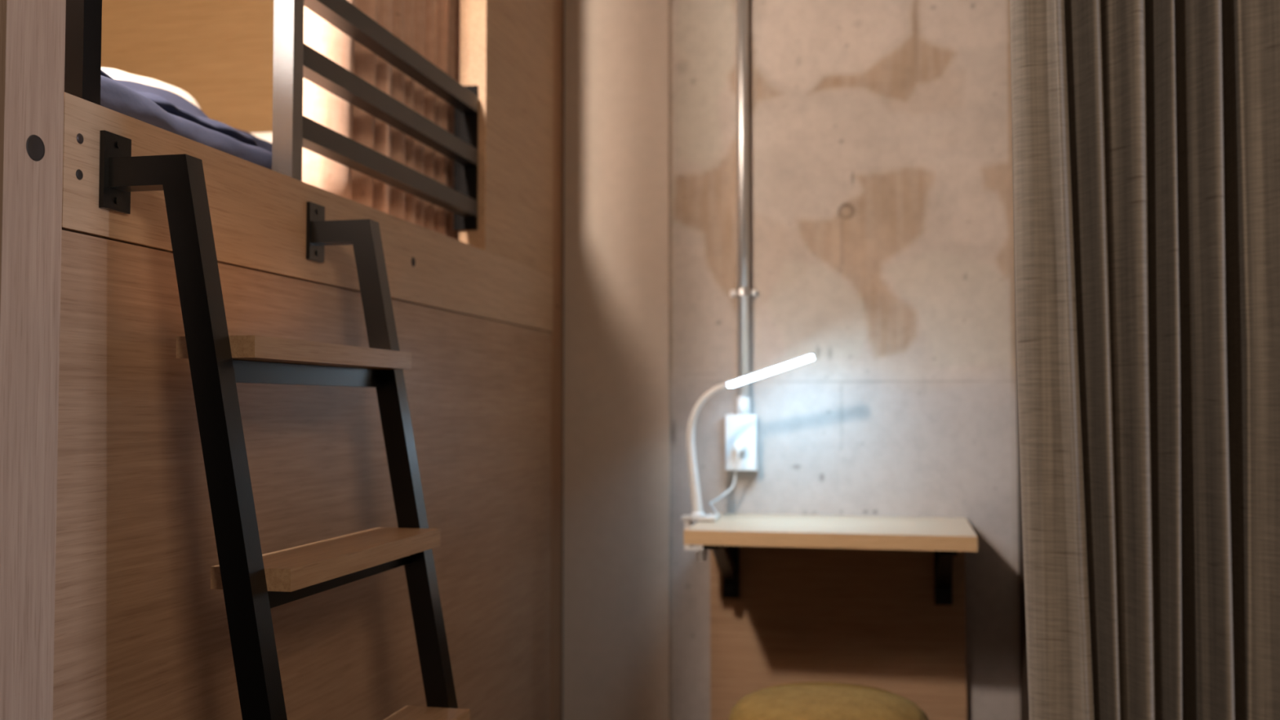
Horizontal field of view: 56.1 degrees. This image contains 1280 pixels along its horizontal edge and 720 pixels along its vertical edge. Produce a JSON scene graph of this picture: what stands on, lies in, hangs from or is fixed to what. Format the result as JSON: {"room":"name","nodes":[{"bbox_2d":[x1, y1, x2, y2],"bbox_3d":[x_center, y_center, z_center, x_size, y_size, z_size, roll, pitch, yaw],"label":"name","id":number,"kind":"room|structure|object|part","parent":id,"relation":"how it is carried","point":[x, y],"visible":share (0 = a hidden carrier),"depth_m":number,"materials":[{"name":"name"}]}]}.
{"room":"dormitory","nodes":[
{"label":"dormitory","id":0,"kind":"room"},
{"bbox_2d":[562,0,1020,719],"bbox_3d":[0.339,-0.067,2.842,1.048,2.350,0.108,0,-2,12],"label":"wall","id":1,"kind":"structure","parent":0,"point":[882,248],"depth_m":2.81,"materials":[{"name":"concrete"}]},
{"bbox_2d":[724,414,758,471],"bbox_3d":[0.235,0.191,2.784,0.072,0.129,0.046,0,-2,12],"label":"outlet box","id":2,"kind":"object","parent":1,"relation":"attached to","point":[743,428],"visible":0.95,"depth_m":2.76,"materials":[{"name":"white plastic"}]},
{"bbox_2d":[734,431,745,454],"bbox_3d":[0.231,0.190,2.762,0.025,0.054,0.002,0,-2,12],"label":"socket","id":3,"kind":"object","parent":2,"relation":"attached to","point":[739,435],"depth_m":2.76,"materials":[{"name":"white plastic"}]},
{"bbox_2d":[729,0,758,414],"bbox_3d":[0.241,-0.558,2.815,0.067,1.370,0.038,0,-2,12],"label":"conduit","id":4,"kind":"object","parent":1,"relation":"attached to","point":[742,292],"visible":1,"depth_m":2.79,"materials":[{"name":"metal"}]},
{"bbox_2d":[684,513,977,604],"bbox_3d":[0.410,0.445,2.558,0.574,0.191,0.393,0,-2,12],"label":"wall shelf","id":5,"kind":"object","parent":1,"relation":"attached to","point":[945,536],"visible":1,"depth_m":2.46,"materials":[{"name":"brown wood"}]},
{"bbox_3d":[0.178,0.389,2.628,0.034,0.016,0.299,0,-2,12],"label":"bracket arm","id":6,"kind":"part","parent":5,"relation":"part of","materials":[{"name":"black metal"}]},
{"bbox_2d":[680,352,814,560],"bbox_3d":[0.247,0.213,2.659,0.290,0.450,0.193,0,-2,12],"label":"desk lamp","id":7,"kind":"object","parent":5,"relation":"attached to","point":[697,513],"visible":0.99,"depth_m":2.62,"materials":[{"name":"white plastic"}]},
{"bbox_3d":[0.127,0.336,2.621,0.034,0.009,0.034,0,-2,12],"label":"arm","id":8,"kind":"part","parent":7,"relation":"part of","materials":[{"name":"white plastic"}]},
{"bbox_3d":[0.152,0.191,2.624,0.100,0.290,0.023,0,-2,4],"label":"gooseneck arm","id":9,"kind":"part","parent":7,"relation":"part of","materials":[{"name":"white plastic"}]},
{"bbox_3d":[0.177,0.275,2.709,0.051,0.154,0.134,-2,-3,40],"label":"cord","id":10,"kind":"part","parent":7,"relation":"part of","materials":[{"name":"white plastic"}]},
{"bbox_2d":[727,355,813,386],"bbox_3d":[0.282,0.025,2.594,0.190,0.067,0.023,-1,-2,24],"label":"diffuser","id":11,"kind":"object","parent":7,"relation":"attached to","point":[802,359],"depth_m":2.58,"materials":[{"name":"white plastic"}]},
{"bbox_3d":[0.410,0.350,2.562,0.573,0.001,0.392,0,-2,12],"label":"shelf","id":12,"kind":"part","parent":5,"relation":"part of","materials":[{"name":"brown wood"}]},
{"bbox_3d":[0.644,0.386,2.528,0.034,0.016,0.299,0,-2,12],"label":"bracket arm","id":13,"kind":"part","parent":5,"relation":"part of","materials":[{"name":"black metal"}]},
{"bbox_2d":[710,546,966,719],"bbox_3d":[0.446,0.746,2.731,0.574,0.717,0.020,0,-2,12],"label":"wall panel","id":14,"kind":"object","parent":1,"relation":"attached to","point":[872,618],"visible":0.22,"depth_m":2.73,"materials":[{"name":"brown wood"}]},
{"bbox_2d":[1015,333,1029,719],"bbox_3d":[0.825,-0.103,1.891,0.300,2.350,1.608,0,-2,12],"label":"wall","id":15,"kind":"structure","parent":0,"point":[1024,714],"depth_m":2.61,"materials":[{"name":"grey concrete"}]},
{"bbox_3d":[0.786,-1.371,0.140,7.500,0.050,5.500,0,-2,12],"label":"ceiling","id":16,"kind":"structure","parent":0,"visible":0},
{"bbox_2d":[1009,0,1279,719],"bbox_3d":[0.455,-0.134,1.035,0.283,2.323,0.256,0,-2,12],"label":"privacy curtain","id":17,"kind":"object","parent":16,"relation":"hanging from","point":[1146,133],"visible":1,"depth_m":0.93,"materials":[{"name":"beige fabric"}]},
{"bbox_3d":[0.786,1.028,0.049,7.500,0.050,5.500,0,-2,12],"label":"floor","id":18,"kind":"structure","parent":0,"visible":0},
{"bbox_2d":[0,0,563,719],"bbox_3d":[-1.403,-0.091,2.209,2.094,2.350,1.859,0,-2,12],"label":"bunk bed","id":19,"kind":"object","parent":18,"relation":"on","point":[109,610],"visible":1,"depth_m":1.64,"materials":[{"name":"brown wood"}]},
{"bbox_3d":[-0.602,-0.132,1.128,0.073,2.350,0.078,0,-2,12],"label":"corner post","id":20,"kind":"part","parent":19,"relation":"part of","materials":[{"name":"brown wood"}]},
{"bbox_3d":[-0.574,-0.675,1.241,0.030,0.835,0.028,0,-2,12],"label":"guard post","id":21,"kind":"part","parent":19,"relation":"part of","materials":[{"name":"black metal"}]},
{"bbox_3d":[-1.245,-0.585,3.031,2.007,1.300,0.040,0,-2,12],"label":"panel","id":22,"kind":"part","parent":19,"relation":"part of","materials":[{"name":"brown wood"}]},
{"bbox_3d":[-0.484,-0.659,1.661,0.030,0.835,0.028,0,-2,12],"label":"guard post","id":23,"kind":"part","parent":19,"relation":"part of","materials":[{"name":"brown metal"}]},
{"bbox_3d":[-0.396,0.490,1.967,0.026,1.170,1.692,0,-2,12],"label":"panel","id":24,"kind":"part","parent":19,"relation":"part of","materials":[{"name":"brown wood"}]},
{"bbox_3d":[-0.408,-0.163,1.993,0.055,0.132,1.688,0,-2,12],"label":"rail","id":25,"kind":"part","parent":19,"relation":"part of","materials":[{"name":"brown wood"}]},
{"bbox_2d":[302,0,460,239],"bbox_3d":[-0.474,-0.663,2.226,0.135,0.885,0.636,0,-2,12],"label":"curtain","id":26,"kind":"object","parent":19,"relation":"hanging from","point":[431,28],"visible":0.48,"depth_m":2.10,"materials":[{"name":"fabric"}]},
{"bbox_3d":[-0.343,-0.398,2.364,0.047,0.285,0.008,0,-2,12],"label":"guard plate","id":27,"kind":"part","parent":19,"relation":"part of","materials":[{"name":"black metal"}]},
{"bbox_3d":[-0.281,-0.729,2.609,0.055,1.046,0.472,0,-2,12],"label":"panel","id":28,"kind":"part","parent":19,"relation":"part of","materials":[{"name":"brown wood"}]},
{"bbox_3d":[-1.427,-0.175,2.180,1.900,0.085,1.590,0,-2,12],"label":"mattress","id":29,"kind":"object","parent":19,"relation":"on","visible":0},
{"bbox_2d":[101,67,200,109],"bbox_3d":[-1.007,-0.353,1.931,0.450,0.241,0.422,0,-2,12],"label":"pillow","id":30,"kind":"object","parent":29,"relation":"on","point":[113,73],"visible":0.17,"depth_m":1.93,"materials":[{"name":"white fabric"}]},
{"bbox_2d":[100,70,271,169],"bbox_3d":[-0.603,-0.316,2.004,0.325,0.172,1.564,0,-2,12],"label":"duvet","id":31,"kind":"object","parent":29,"relation":"on","point":[167,110],"visible":0.2,"depth_m":1.54,"materials":[{"name":"blue fabric"}]},
{"bbox_2d":[250,132,272,142],"bbox_3d":[-0.801,-0.339,2.579,0.300,0.253,0.320,0,-2,12],"label":"sheet","id":32,"kind":"object","parent":29,"relation":"on","point":[268,136],"visible":0.02,"depth_m":2.44,"materials":[{"name":"white fabric"}]},
{"bbox_2d":[98,130,470,719],"bbox_3d":[-0.338,0.414,1.391,0.324,1.278,0.478,0,-2,12],"label":"ladder","id":33,"kind":"object","parent":18,"relation":"on","point":[252,583],"visible":1,"depth_m":1.23,"materials":[{"name":"black metal"}]},
{"bbox_3d":[-0.540,-0.193,1.234,0.005,0.078,0.044,0,-2,12],"label":"mounting plate","id":34,"kind":"part","parent":33,"relation":"part of","materials":[{"name":"black metal"}]},
{"bbox_3d":[-0.449,-0.176,1.659,0.005,0.078,0.044,0,-2,12],"label":"mounting plate","id":35,"kind":"part","parent":33,"relation":"part of","materials":[{"name":"black metal"}]},
{"bbox_2d":[728,682,928,719],"bbox_3d":[0.337,0.839,2.137,0.360,0.489,0.360,0,-2,12],"label":"round stool","id":36,"kind":"object","parent":18,"relation":"on","point":[797,700],"visible":1,"depth_m":2.10,"materials":[{"name":"yellow fabric"}]}
]}

